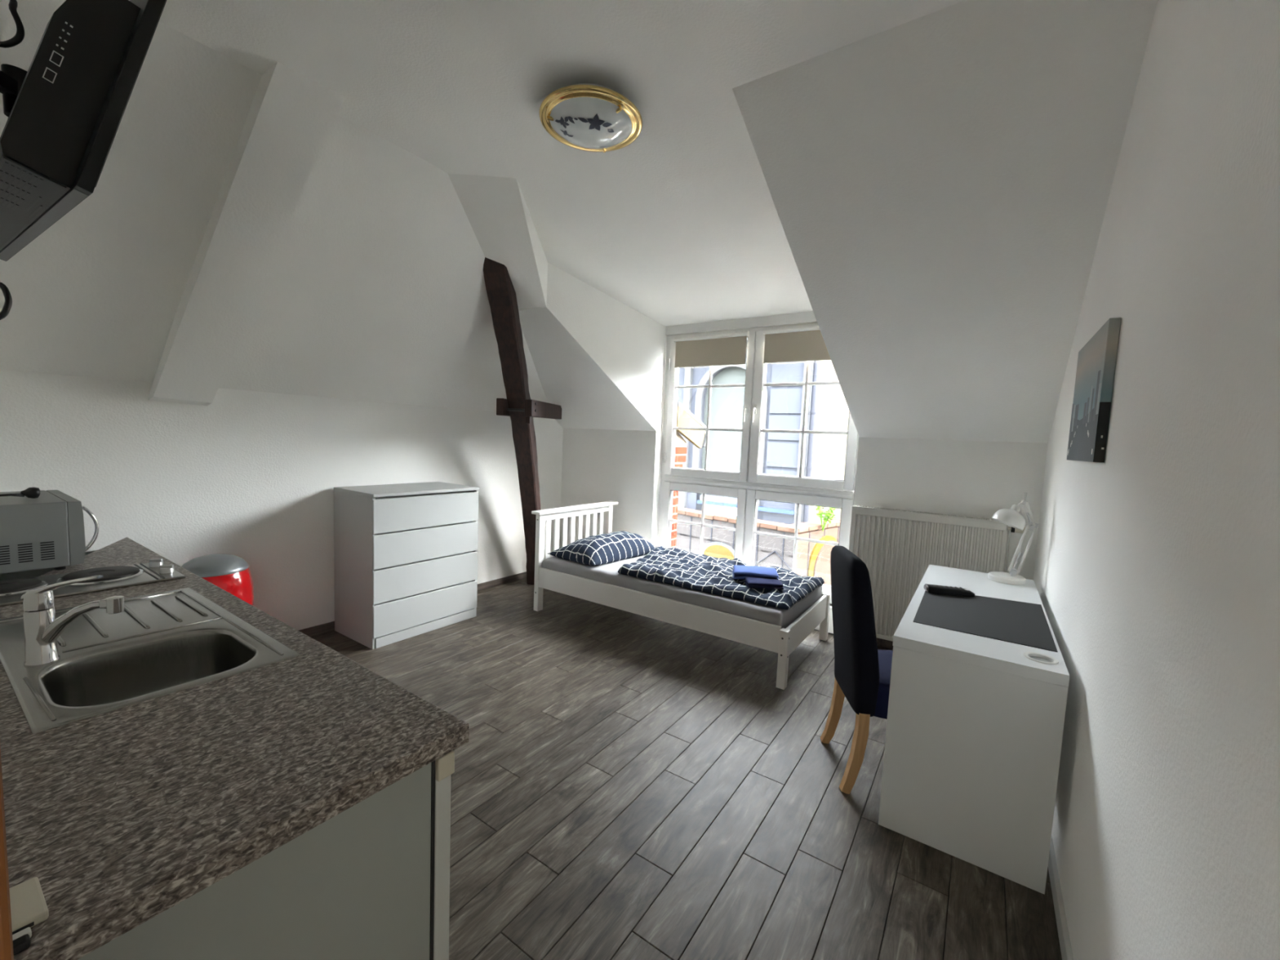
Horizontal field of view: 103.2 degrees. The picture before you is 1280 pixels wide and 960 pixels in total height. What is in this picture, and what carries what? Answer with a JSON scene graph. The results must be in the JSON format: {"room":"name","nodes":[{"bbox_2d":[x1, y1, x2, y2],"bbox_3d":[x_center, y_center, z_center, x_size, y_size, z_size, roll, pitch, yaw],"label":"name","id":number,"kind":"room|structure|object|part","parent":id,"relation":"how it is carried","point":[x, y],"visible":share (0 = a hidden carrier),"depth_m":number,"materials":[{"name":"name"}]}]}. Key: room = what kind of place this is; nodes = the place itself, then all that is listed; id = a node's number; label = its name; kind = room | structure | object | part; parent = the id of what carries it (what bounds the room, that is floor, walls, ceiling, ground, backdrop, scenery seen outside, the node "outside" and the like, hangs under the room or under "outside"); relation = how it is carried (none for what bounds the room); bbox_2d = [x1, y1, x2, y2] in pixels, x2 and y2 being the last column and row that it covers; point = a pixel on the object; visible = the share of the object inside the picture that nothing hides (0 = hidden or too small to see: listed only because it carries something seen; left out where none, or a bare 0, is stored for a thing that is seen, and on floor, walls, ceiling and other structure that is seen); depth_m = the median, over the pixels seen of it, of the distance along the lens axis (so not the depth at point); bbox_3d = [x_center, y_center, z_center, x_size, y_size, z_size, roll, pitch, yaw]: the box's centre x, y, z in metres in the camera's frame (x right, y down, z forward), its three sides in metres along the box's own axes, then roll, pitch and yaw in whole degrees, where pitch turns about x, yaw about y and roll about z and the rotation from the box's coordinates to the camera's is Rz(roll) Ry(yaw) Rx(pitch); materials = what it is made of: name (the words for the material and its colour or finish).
{"room":"studio apartment","nodes":[
{"label":"studio apartment","id":0,"kind":"room"},
{"bbox_2d":[0,369,563,630],"bbox_3d":[-1.987,0.231,3.774,0.150,1.610,4.290,6,6,34],"label":"wall","id":1,"kind":"structure","parent":0,"point":[251,476],"depth_m":3.10,"materials":[{"name":"white paint"}]},
{"bbox_2d":[297,571,526,636],"bbox_3d":[-1.965,1.000,3.770,0.014,0.060,3.940,6,6,34],"label":"baseboard","id":2,"kind":"structure","parent":1,"relation":"attached to","point":[321,628],"depth_m":4.54,"materials":[{"name":"grey wood"}]},
{"bbox_2d":[0,0,1158,443],"bbox_3d":[-0.224,-1.030,2.520,4.360,1.850,4.310,6,6,34],"label":"ceiling","id":3,"kind":"structure","parent":0,"point":[306,197],"depth_m":2.31,"materials":[{"name":"white paint"}]},
{"bbox_2d":[0,0,166,261],"bbox_3d":[-1.551,-0.933,1.329,1.014,0.584,0.269,5,5,32],"label":"television","id":4,"kind":"object","parent":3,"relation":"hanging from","point":[58,135],"visible":1,"depth_m":1.08,"materials":[{"name":"black plastic"}]},
{"bbox_3d":[-1.946,-1.047,2.461,1.289,1.370,0.284,5,5,26],"label":"rafter casing","id":5,"kind":"part","parent":3,"relation":"part of","materials":[{"name":"white paint"}]},
{"bbox_3d":[-0.862,-1.497,3.329,0.390,0.524,0.990,3,5,3],"label":"hip casing","id":6,"kind":"part","parent":3,"relation":"part of","materials":[{"name":"white paint"}]},
{"bbox_2d":[538,83,642,152],"bbox_3d":[-0.215,-1.565,2.235,0.452,0.126,0.452,6,6,34],"label":"ceiling light","id":7,"kind":"object","parent":3,"relation":"attached to","point":[585,117],"visible":1,"depth_m":2.15,"materials":[{"name":"white glass"}]},
{"bbox_3d":[-0.213,-1.606,2.231,0.330,0.045,0.330,6,6,34],"label":"plate","id":8,"kind":"part","parent":7,"relation":"part of","materials":[{"name":"gold metal"}]},
{"bbox_2d":[310,577,1062,959],"bbox_3d":[-0.631,1.314,2.200,4.400,0.200,5.600,6,6,34],"label":"floor","id":9,"kind":"structure","parent":0,"point":[625,785],"depth_m":1.94,"materials":[{"name":"black wood"}]},
{"bbox_2d":[182,553,253,605],"bbox_3d":[-2.347,0.750,2.806,0.340,0.682,0.340,2,5,-9],"label":"trash bin","id":10,"kind":"object","parent":9,"relation":"on","point":[231,573],"visible":0.34,"depth_m":2.73,"materials":[{"name":"red metal"}]},
{"bbox_3d":[-2.334,0.452,2.781,0.304,0.084,0.304,6,6,34],"label":"lid","id":11,"kind":"part","parent":10,"relation":"part of","materials":[{"name":"grey metal"}]},
{"bbox_2d":[0,550,454,959],"bbox_3d":[-1.544,0.827,1.467,2.473,0.813,0.595,6,6,34],"label":"base cabinet","id":12,"kind":"object","parent":9,"relation":"on","point":[371,881],"visible":0.15,"depth_m":0.82,"materials":[{"name":"grey laminate"}]},
{"bbox_3d":[-2.576,0.730,2.123,0.020,0.813,0.527,6,6,34],"label":"panel","id":13,"kind":"part","parent":12,"relation":"part of","materials":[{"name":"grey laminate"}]},
{"bbox_2d":[0,537,469,959],"bbox_3d":[-1.542,0.401,1.438,2.520,0.038,0.602,6,6,34],"label":"countertop","id":14,"kind":"structure","parent":12,"relation":"on","point":[122,816],"depth_m":0.82,"materials":[{"name":"stone"}]},
{"bbox_2d":[12,927,31,955],"bbox_3d":[-0.660,0.488,0.530,0.026,0.010,0.032,6,6,34],"label":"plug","id":15,"kind":"object","parent":14,"relation":"on","point":[21,940],"visible":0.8,"depth_m":0.53,"materials":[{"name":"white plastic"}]},
{"bbox_2d":[8,876,48,934],"bbox_3d":[-0.708,0.482,0.558,0.077,0.012,0.068,6,6,34],"label":"adapter","id":16,"kind":"object","parent":14,"relation":"on","point":[28,907],"visible":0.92,"depth_m":0.57,"materials":[{"name":"beige plastic"}]},
{"bbox_2d":[0,489,99,573],"bbox_3d":[-2.321,0.190,1.854,0.456,0.250,0.416,6,6,34],"label":"microwave","id":17,"kind":"object","parent":14,"relation":"on","point":[46,531],"visible":1,"depth_m":1.79,"materials":[{"name":"silver metal"}]},
{"bbox_2d":[0,487,40,498],"bbox_3d":[-2.270,0.053,1.742,0.041,0.041,0.276,5,5,29],"label":"power cord","id":18,"kind":"object","parent":17,"relation":"on","point":[30,492],"visible":1,"depth_m":1.83,"materials":[{"name":"black plastic"}]},
{"bbox_3d":[-2.374,0.163,2.064,0.128,0.234,0.033,6,6,34],"label":"control panel","id":19,"kind":"part","parent":17,"relation":"part of","materials":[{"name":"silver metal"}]},
{"bbox_3d":[-2.184,0.181,1.939,0.324,0.234,0.039,6,6,34],"label":"door","id":20,"kind":"part","parent":17,"relation":"part of","materials":[{"name":"silver metal"}]},
{"bbox_3d":[-2.053,0.180,1.896,0.020,0.171,0.046,6,6,34],"label":"door handle","id":21,"kind":"part","parent":17,"relation":"part of","materials":[{"name":"silver metal"}]},
{"bbox_2d":[20,575,124,666],"bbox_3d":[-1.278,0.312,1.152,0.194,0.199,0.054,2,5,-11],"label":"faucet","id":22,"kind":"object","parent":14,"relation":"on","point":[42,628],"visible":1,"depth_m":1.13,"materials":[{"name":"silver metal"}]},
{"bbox_3d":[-1.293,0.252,1.136,0.148,0.077,0.045,2,5,-2],"label":"lever","id":23,"kind":"part","parent":22,"relation":"part of","materials":[{"name":"silver metal"}]},
{"bbox_3d":[-1.271,0.323,1.150,0.181,0.121,0.034,2,5,-8],"label":"spout","id":24,"kind":"part","parent":22,"relation":"part of","materials":[{"name":"silver metal"}]},
{"bbox_2d":[0,558,186,607],"bbox_3d":[-1.884,0.330,1.677,0.313,0.036,0.512,6,6,34],"label":"cooktop","id":25,"kind":"object","parent":14,"relation":"in","point":[155,571],"visible":0.97,"depth_m":1.70,"materials":[{"name":"silver metal"}]},
{"bbox_3d":[-1.986,0.335,1.587,0.150,0.012,0.150,6,6,34],"label":"hot plate","id":26,"kind":"part","parent":25,"relation":"part of","materials":[{"name":"grey metal"}]},
{"bbox_3d":[-1.863,0.326,1.758,0.184,0.012,0.184,6,6,34],"label":"hot plate","id":27,"kind":"part","parent":25,"relation":"part of","materials":[{"name":"grey metal"}]},
{"bbox_3d":[-1.817,0.314,1.906,0.040,0.016,0.040,6,6,34],"label":"knob","id":28,"kind":"part","parent":25,"relation":"part of","materials":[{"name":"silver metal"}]},
{"bbox_3d":[-1.709,0.325,1.833,0.040,0.016,0.040,6,6,34],"label":"knob","id":29,"kind":"part","parent":25,"relation":"part of","materials":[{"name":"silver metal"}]},
{"bbox_2d":[0,587,301,733],"bbox_3d":[-1.289,0.471,1.300,0.823,0.202,0.423,6,6,34],"label":"sink","id":30,"kind":"object","parent":14,"relation":"in","point":[163,643],"visible":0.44,"depth_m":1.28,"materials":[{"name":"silver metal"}]},
{"bbox_2d":[42,632,254,706],"bbox_3d":[-1.122,0.508,1.179,0.339,0.162,0.325,6,6,34],"label":"basin","id":31,"kind":"object","parent":30,"relation":"in","point":[109,675],"depth_m":1.27,"materials":[{"name":"silver metal"}]},
{"bbox_3d":[-0.560,0.926,0.761,0.022,0.813,0.527,6,6,34],"label":"panel","id":32,"kind":"part","parent":12,"relation":"part of","materials":[{"name":"grey laminate"}]},
{"bbox_3d":[-0.637,0.837,1.158,0.610,0.688,0.034,6,6,34],"label":"cabinet door","id":33,"kind":"part","parent":12,"relation":"part of","materials":[{"name":"grey"}]},
{"bbox_2d":[333,481,479,649],"bbox_3d":[-1.661,0.549,3.666,0.509,1.000,0.800,6,6,34],"label":"dresser","id":34,"kind":"object","parent":9,"relation":"on","point":[406,554],"visible":1,"depth_m":3.42,"materials":[{"name":"white wood"}]},
{"bbox_3d":[-1.887,0.576,3.348,0.495,0.980,0.018,6,6,34],"label":"panel","id":35,"kind":"part","parent":34,"relation":"part of","materials":[{"name":"white wood"}]},
{"bbox_3d":[-1.480,0.888,3.561,0.026,0.209,0.794,6,6,34],"label":"drawer","id":36,"kind":"part","parent":34,"relation":"part of","materials":[{"name":"white wood"}]},
{"bbox_3d":[-1.471,0.666,3.543,0.026,0.215,0.794,6,6,34],"label":"drawer","id":37,"kind":"part","parent":34,"relation":"part of","materials":[{"name":"white wood"}]},
{"bbox_3d":[-1.461,0.440,3.525,0.026,0.217,0.794,6,6,34],"label":"drawer","id":38,"kind":"part","parent":34,"relation":"part of","materials":[{"name":"white wood"}]},
{"bbox_3d":[-1.452,0.213,3.506,0.026,0.216,0.794,6,6,34],"label":"drawer","id":39,"kind":"part","parent":34,"relation":"part of","materials":[{"name":"white wood"}]},
{"bbox_3d":[-1.448,0.541,3.994,0.495,0.980,0.018,6,6,34],"label":"panel","id":40,"kind":"part","parent":34,"relation":"part of","materials":[{"name":"white wood"}]},
{"bbox_2d":[483,257,561,584],"bbox_3d":[-0.972,-0.297,4.180,0.296,2.660,1.599,3,5,4],"label":"strut","id":41,"kind":"object","parent":9,"relation":"on","point":[518,405],"visible":0.86,"depth_m":3.95,"materials":[{"name":"brown wood"}]},
{"bbox_2d":[531,501,831,689],"bbox_3d":[0.272,0.709,3.890,2.078,0.808,1.030,6,6,34],"label":"bed","id":42,"kind":"object","parent":9,"relation":"on","point":[757,633],"visible":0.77,"depth_m":3.54,"materials":[{"name":"white wood"}]},
{"bbox_3d":[-0.807,0.660,4.072,0.045,0.785,0.060,6,6,34],"label":"leg","id":43,"kind":"part","parent":42,"relation":"part of","materials":[{"name":"white wood"}]},
{"bbox_3d":[-0.540,0.279,4.412,0.032,0.058,0.835,6,6,34],"label":"headboard rail","id":44,"kind":"part","parent":42,"relation":"part of","materials":[{"name":"white wood"}]},
{"bbox_3d":[-0.304,0.621,4.811,0.045,0.785,0.060,6,6,34],"label":"leg","id":45,"kind":"part","parent":42,"relation":"part of","materials":[{"name":"white wood"}]},
{"bbox_3d":[0.008,0.854,3.507,1.962,0.158,0.022,6,6,34],"label":"rail","id":46,"kind":"part","parent":42,"relation":"part of","materials":[{"name":"white wood"}]},
{"bbox_2d":[541,554,822,628],"bbox_3d":[0.268,0.769,3.877,1.951,0.183,0.904,6,6,34],"label":"mattress","id":47,"kind":"object","parent":42,"relation":"on","point":[607,573],"visible":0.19,"depth_m":3.40,"materials":[{"name":"grey fabric"}]},
{"bbox_2d":[547,530,656,565],"bbox_3d":[-0.284,0.534,4.241,0.509,0.181,0.836,6,6,40],"label":"pillow","id":48,"kind":"object","parent":47,"relation":"on","point":[602,548],"visible":0.98,"depth_m":4.04,"materials":[{"name":"blue fabric"}]},
{"bbox_2d":[617,546,824,609],"bbox_3d":[0.530,0.658,3.687,1.412,0.087,0.827,6,6,34],"label":"duvet","id":49,"kind":"object","parent":47,"relation":"on","point":[675,566],"visible":0.81,"depth_m":3.52,"materials":[{"name":"blue fabric"}]},
{"bbox_2d":[744,577,783,589],"bbox_3d":[0.801,0.669,3.286,0.230,0.042,0.150,3,5,3],"label":"towel","id":50,"kind":"object","parent":49,"relation":"on","point":[750,582],"visible":1,"depth_m":3.23,"materials":[{"name":"blue fabric"}]},
{"bbox_2d":[733,564,778,579],"bbox_3d":[0.784,0.634,3.453,0.300,0.060,0.220,3,5,10],"label":"towel","id":51,"kind":"object","parent":50,"relation":"on","point":[740,572],"visible":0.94,"depth_m":3.38,"materials":[{"name":"blue fabric"}]},
{"bbox_3d":[0.835,1.041,2.955,0.050,0.345,0.050,6,6,34],"label":"leg","id":52,"kind":"part","parent":42,"relation":"part of","materials":[{"name":"white wood"}]},
{"bbox_3d":[1.097,0.939,3.331,0.024,0.168,0.875,6,6,34],"label":"foot rail","id":53,"kind":"part","parent":42,"relation":"part of","materials":[{"name":"white wood"}]},
{"bbox_3d":[1.355,1.000,3.719,0.050,0.345,0.050,6,6,34],"label":"leg","id":54,"kind":"part","parent":42,"relation":"part of","materials":[{"name":"white wood"}]},
{"bbox_2d":[820,545,893,794],"bbox_3d":[1.115,0.805,2.205,0.548,0.974,0.438,3,5,8],"label":"dining chair","id":55,"kind":"object","parent":9,"relation":"on","point":[862,671],"visible":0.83,"depth_m":2.06,"materials":[{"name":"black fabric"}]},
{"bbox_3d":[0.921,1.091,2.420,0.089,0.352,0.042,3,5,7],"label":"leg","id":56,"kind":"part","parent":55,"relation":"part of","materials":[{"name":"brown wood"}]},
{"bbox_3d":[0.879,1.117,2.084,0.089,0.352,0.042,3,5,7],"label":"leg","id":57,"kind":"part","parent":55,"relation":"part of","materials":[{"name":"brown wood"}]},
{"bbox_3d":[1.161,0.881,2.201,0.445,0.143,0.438,3,5,6],"label":"seat","id":58,"kind":"part","parent":55,"relation":"part of","materials":[{"name":"blue fabric"}]},
{"bbox_2d":[878,564,1070,893],"bbox_3d":[1.522,0.921,2.342,0.497,0.740,1.441,6,6,34],"label":"desk","id":59,"kind":"object","parent":9,"relation":"on","point":[974,732],"visible":0.99,"depth_m":1.75,"materials":[{"name":"white wood"}]},
{"bbox_2d":[912,591,1057,652],"bbox_3d":[1.453,0.565,2.162,0.452,0.002,0.666,6,6,34],"label":"desk mat","id":60,"kind":"object","parent":59,"relation":"on","point":[1021,623],"visible":0.86,"depth_m":2.09,"materials":[{"name":"black"}]},
{"bbox_2d":[924,583,974,595],"bbox_3d":[1.480,0.527,2.426,0.214,0.032,0.054,3,5,11],"label":"umbrella","id":61,"kind":"object","parent":60,"relation":"on","point":[935,588],"visible":1,"depth_m":2.41,"materials":[{"name":"black fabric"}]},
{"bbox_2d":[987,492,1038,585],"bbox_3d":[1.959,0.300,2.695,0.206,0.486,0.184,2,5,-8],"label":"desk lamp","id":62,"kind":"object","parent":59,"relation":"on","point":[1011,517],"visible":1,"depth_m":2.65,"materials":[{"name":"white metal"}]},
{"bbox_3d":[1.935,0.193,2.663,0.145,0.132,0.145,6,6,34],"label":"lamp shade","id":63,"kind":"part","parent":62,"relation":"part of","materials":[{"name":"white metal"}]},
{"bbox_3d":[1.992,0.499,2.708,0.024,0.050,0.023,6,6,34],"label":"swivel post","id":64,"kind":"part","parent":62,"relation":"part of","materials":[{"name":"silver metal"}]},
{"bbox_3d":[1.997,0.360,2.679,0.014,0.258,0.078,0,5,-28],"label":"arm","id":65,"kind":"part","parent":62,"relation":"part of","materials":[{"name":"white metal"}]},
{"bbox_3d":[2.003,0.186,2.640,0.061,0.137,0.012,4,5,15],"label":"arm","id":66,"kind":"part","parent":62,"relation":"part of","materials":[{"name":"white metal"}]},
{"bbox_3d":[2.026,0.370,2.660,0.014,0.259,0.075,0,5,-26],"label":"arm","id":67,"kind":"part","parent":62,"relation":"part of","materials":[{"name":"white metal"}]},
{"bbox_3d":[2.023,0.180,2.625,0.061,0.137,0.012,4,5,15],"label":"arm","id":68,"kind":"part","parent":62,"relation":"part of","materials":[{"name":"white metal"}]},
{"bbox_2d":[559,427,1047,633],"bbox_3d":[0.864,0.360,4.329,4.260,1.500,0.220,6,6,34],"label":"wall","id":69,"kind":"structure","parent":0,"point":[968,478],"depth_m":3.56,"materials":[{"name":"white paint"}]},
{"bbox_2d":[657,311,858,610],"bbox_3d":[0.928,-0.205,4.271,1.740,2.270,0.195,6,6,34],"label":"window","id":70,"kind":"structure","parent":69,"relation":"in","point":[748,486],"depth_m":4.24,"materials":[{"name":"white plastic"}]},
{"bbox_2d":[661,481,746,561],"bbox_3d":[0.561,0.433,4.562,0.808,0.780,0.062,6,6,34],"label":"light","id":71,"kind":"object","parent":70,"relation":"attached to","point":[740,492],"depth_m":4.51,"materials":[{"name":"glass"}]},
{"bbox_3d":[0.606,-0.637,4.474,0.808,1.246,0.062,6,6,34],"label":"sash","id":72,"kind":"part","parent":70,"relation":"part of","materials":[{"name":"white plastic"}]},
{"bbox_2d":[673,330,749,367],"bbox_3d":[0.600,-1.122,4.390,0.705,0.268,0.042,6,6,34],"label":"roller blind","id":73,"kind":"object","parent":70,"relation":"attached to","point":[730,348],"visible":1,"depth_m":4.38,"materials":[{"name":"beige fabric"}]},
{"bbox_3d":[0.874,-0.557,4.227,0.026,0.145,0.052,6,6,34],"label":"handle","id":74,"kind":"part","parent":70,"relation":"part of","materials":[{"name":"white ceramic"}]},
{"bbox_3d":[0.939,-0.551,4.183,0.026,0.145,0.052,6,6,34],"label":"handle","id":75,"kind":"part","parent":70,"relation":"part of","materials":[{"name":"white ceramic"}]},
{"bbox_2d":[763,325,831,363],"bbox_3d":[1.292,-1.055,3.922,0.710,0.268,0.042,6,6,34],"label":"roller blind","id":76,"kind":"object","parent":70,"relation":"attached to","point":[803,344],"visible":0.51,"depth_m":3.97,"materials":[{"name":"beige fabric"}]},
{"bbox_2d":[743,488,853,598],"bbox_3d":[1.250,0.500,4.096,0.835,0.780,0.062,6,6,34],"label":"light","id":77,"kind":"object","parent":70,"relation":"attached to","point":[751,497],"depth_m":4.08,"materials":[{"name":"glass"}]},
{"bbox_3d":[1.294,-0.571,4.009,0.835,1.246,0.062,6,6,34],"label":"sash","id":78,"kind":"part","parent":70,"relation":"part of","materials":[{"name":"white plastic"}]},
{"bbox_2d":[876,637,893,649],"bbox_3d":[0.768,1.072,4.290,3.932,0.060,0.014,6,6,34],"label":"baseboard","id":79,"kind":"structure","parent":69,"relation":"attached to","point":[888,644],"depth_m":3.62,"materials":[{"name":"brown wood"}]},
{"bbox_2d":[848,504,1025,641],"bbox_3d":[1.933,0.678,3.413,0.998,0.920,0.118,6,6,34],"label":"radiator","id":80,"kind":"object","parent":69,"relation":"attached to","point":[896,547],"visible":0.6,"depth_m":3.42,"materials":[{"name":"white metal"}]},
{"bbox_2d":[853,505,1001,523],"bbox_3d":[1.905,0.226,3.392,0.895,0.014,0.089,6,6,34],"label":"grille","id":81,"kind":"object","parent":80,"relation":"attached to","point":[932,516],"depth_m":3.37,"materials":[{"name":"white metal"}]},
{"bbox_2d":[1033,0,1279,959],"bbox_3d":[1.434,-0.063,1.430,0.150,2.860,4.290,6,6,34],"label":"wall","id":82,"kind":"structure","parent":0,"point":[1157,573],"depth_m":0.95,"materials":[{"name":"white paint"}]},
{"bbox_2d":[1048,835,1073,959],"bbox_3d":[1.294,1.316,1.567,0.014,0.060,3.940,6,6,34],"label":"baseboard","id":83,"kind":"structure","parent":82,"relation":"attached to","point":[1060,917],"depth_m":1.54,"materials":[{"name":"grey wood"}]},
{"bbox_2d":[1066,317,1121,462],"bbox_3d":[1.603,-0.286,1.810,0.028,0.438,0.622,6,6,34],"label":"picture","id":84,"kind":"object","parent":82,"relation":"attached to","point":[1096,361],"visible":1,"depth_m":1.65,"materials":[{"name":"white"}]},
{"bbox_3d":[-1.417,-0.188,0.876,4.260,2.960,0.120,6,6,34],"label":"wall","id":85,"kind":"structure","parent":0,"visible":0},
{"bbox_2d":[0,746,13,959],"bbox_3d":[-0.163,0.343,0.066,0.870,2.120,0.166,6,6,34],"label":"door","id":86,"kind":"structure","parent":85,"relation":"in","point":[6,929],"depth_m":0.32,"materials":[{"name":"orange wood"}]},
{"bbox_2d":[0,0,24,319],"bbox_3d":[-1.601,-0.594,1.191,0.134,1.169,0.229,6,6,34],"label":"cable","id":87,"kind":"object","parent":85,"relation":"attached to","point":[19,37],"visible":1,"depth_m":1.21,"materials":[{"name":"black plastic"}]},
{"bbox_2d":[0,63,26,117],"bbox_3d":[-1.577,-0.943,1.176,0.234,0.262,0.265,6,6,34],"label":"wall mount","id":88,"kind":"object","parent":85,"relation":"attached to","point":[12,77],"depth_m":1.23,"materials":[{"name":"black plastic"}]},
{"label":"outside","id":89,"kind":"structure","parent":0,"visible":0},
{"bbox_2d":[704,504,737,515],"bbox_3d":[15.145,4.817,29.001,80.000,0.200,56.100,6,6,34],"label":"ground","id":90,"kind":"structure","parent":89,"point":[708,508],"depth_m":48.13,"materials":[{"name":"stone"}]},
{"bbox_2d":[677,337,814,524],"bbox_3d":[-1.084,1.218,11.979,9.620,8.370,1.150,6,6,34],"label":"facade","id":91,"kind":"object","parent":90,"relation":"on","point":[784,405],"visible":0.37,"depth_m":9.90,"materials":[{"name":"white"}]},
{"bbox_3d":[1.891,-0.989,10.206,1.400,2.900,0.140,6,6,34],"label":"recess panel","id":92,"kind":"part","parent":91,"relation":"part of","materials":[{"name":"white paint"}]},
{"bbox_3d":[1.762,0.318,10.006,1.220,0.280,0.130,6,6,34],"label":"cornice","id":93,"kind":"part","parent":91,"relation":"part of","materials":[{"name":"white paint"}]},
{"bbox_3d":[1.749,-1.136,9.975,1.500,2.420,0.070,6,6,34],"label":"arch moulding","id":94,"kind":"part","parent":91,"relation":"part of","materials":[{"name":"white paint"}]},
{"bbox_2d":[803,360,819,522],"bbox_3d":[2.972,1.667,9.284,0.116,8.250,0.116,6,6,34],"label":"downpipe","id":95,"kind":"object","parent":91,"relation":"attached to","point":[816,363],"visible":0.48,"depth_m":9.04,"materials":[{"name":"grey metal"}]},
{"bbox_2d":[675,507,840,585],"bbox_3d":[0.521,3.043,9.684,6.127,5.241,1.990,6,6,34],"label":"annex","id":96,"kind":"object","parent":90,"relation":"on","point":[812,559],"visible":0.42,"depth_m":7.75,"materials":[{"name":"ceramic"}]},
{"bbox_3d":[1.258,1.526,8.157,0.580,0.970,0.029,7,6,42],"label":"yellow arch panel","id":97,"kind":"part","parent":96,"relation":"part of","materials":[{"name":"yellow paint"}]},
{"bbox_3d":[2.832,1.675,7.880,1.000,1.650,0.049,-2,6,-43],"label":"yellow arch panel","id":98,"kind":"part","parent":96,"relation":"part of","materials":[{"name":"yellow paint"}]},
{"bbox_2d":[815,506,835,531],"bbox_3d":[2.748,0.516,7.531,0.326,0.502,0.370,6,6,34],"label":"plant","id":99,"kind":"object","parent":96,"relation":"on","point":[828,514],"visible":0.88,"depth_m":7.53,"materials":[{"name":"green plant"}]},
{"bbox_2d":[808,360,848,521],"bbox_3d":[6.588,0.680,11.254,8.000,10.200,1.620,1,5,-19],"label":"building","id":100,"kind":"structure","parent":90,"relation":"on","point":[828,460],"depth_m":9.30,"materials":[{"name":"white paint"}]},
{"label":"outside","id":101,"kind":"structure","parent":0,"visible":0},
{"bbox_2d":[670,400,706,547],"bbox_3d":[0.307,0.264,5.224,0.506,2.080,0.622,6,6,34],"label":"brick pier","id":102,"kind":"structure","parent":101,"point":[685,418],"depth_m":4.96,"materials":[{"name":"brown"}]}
]}

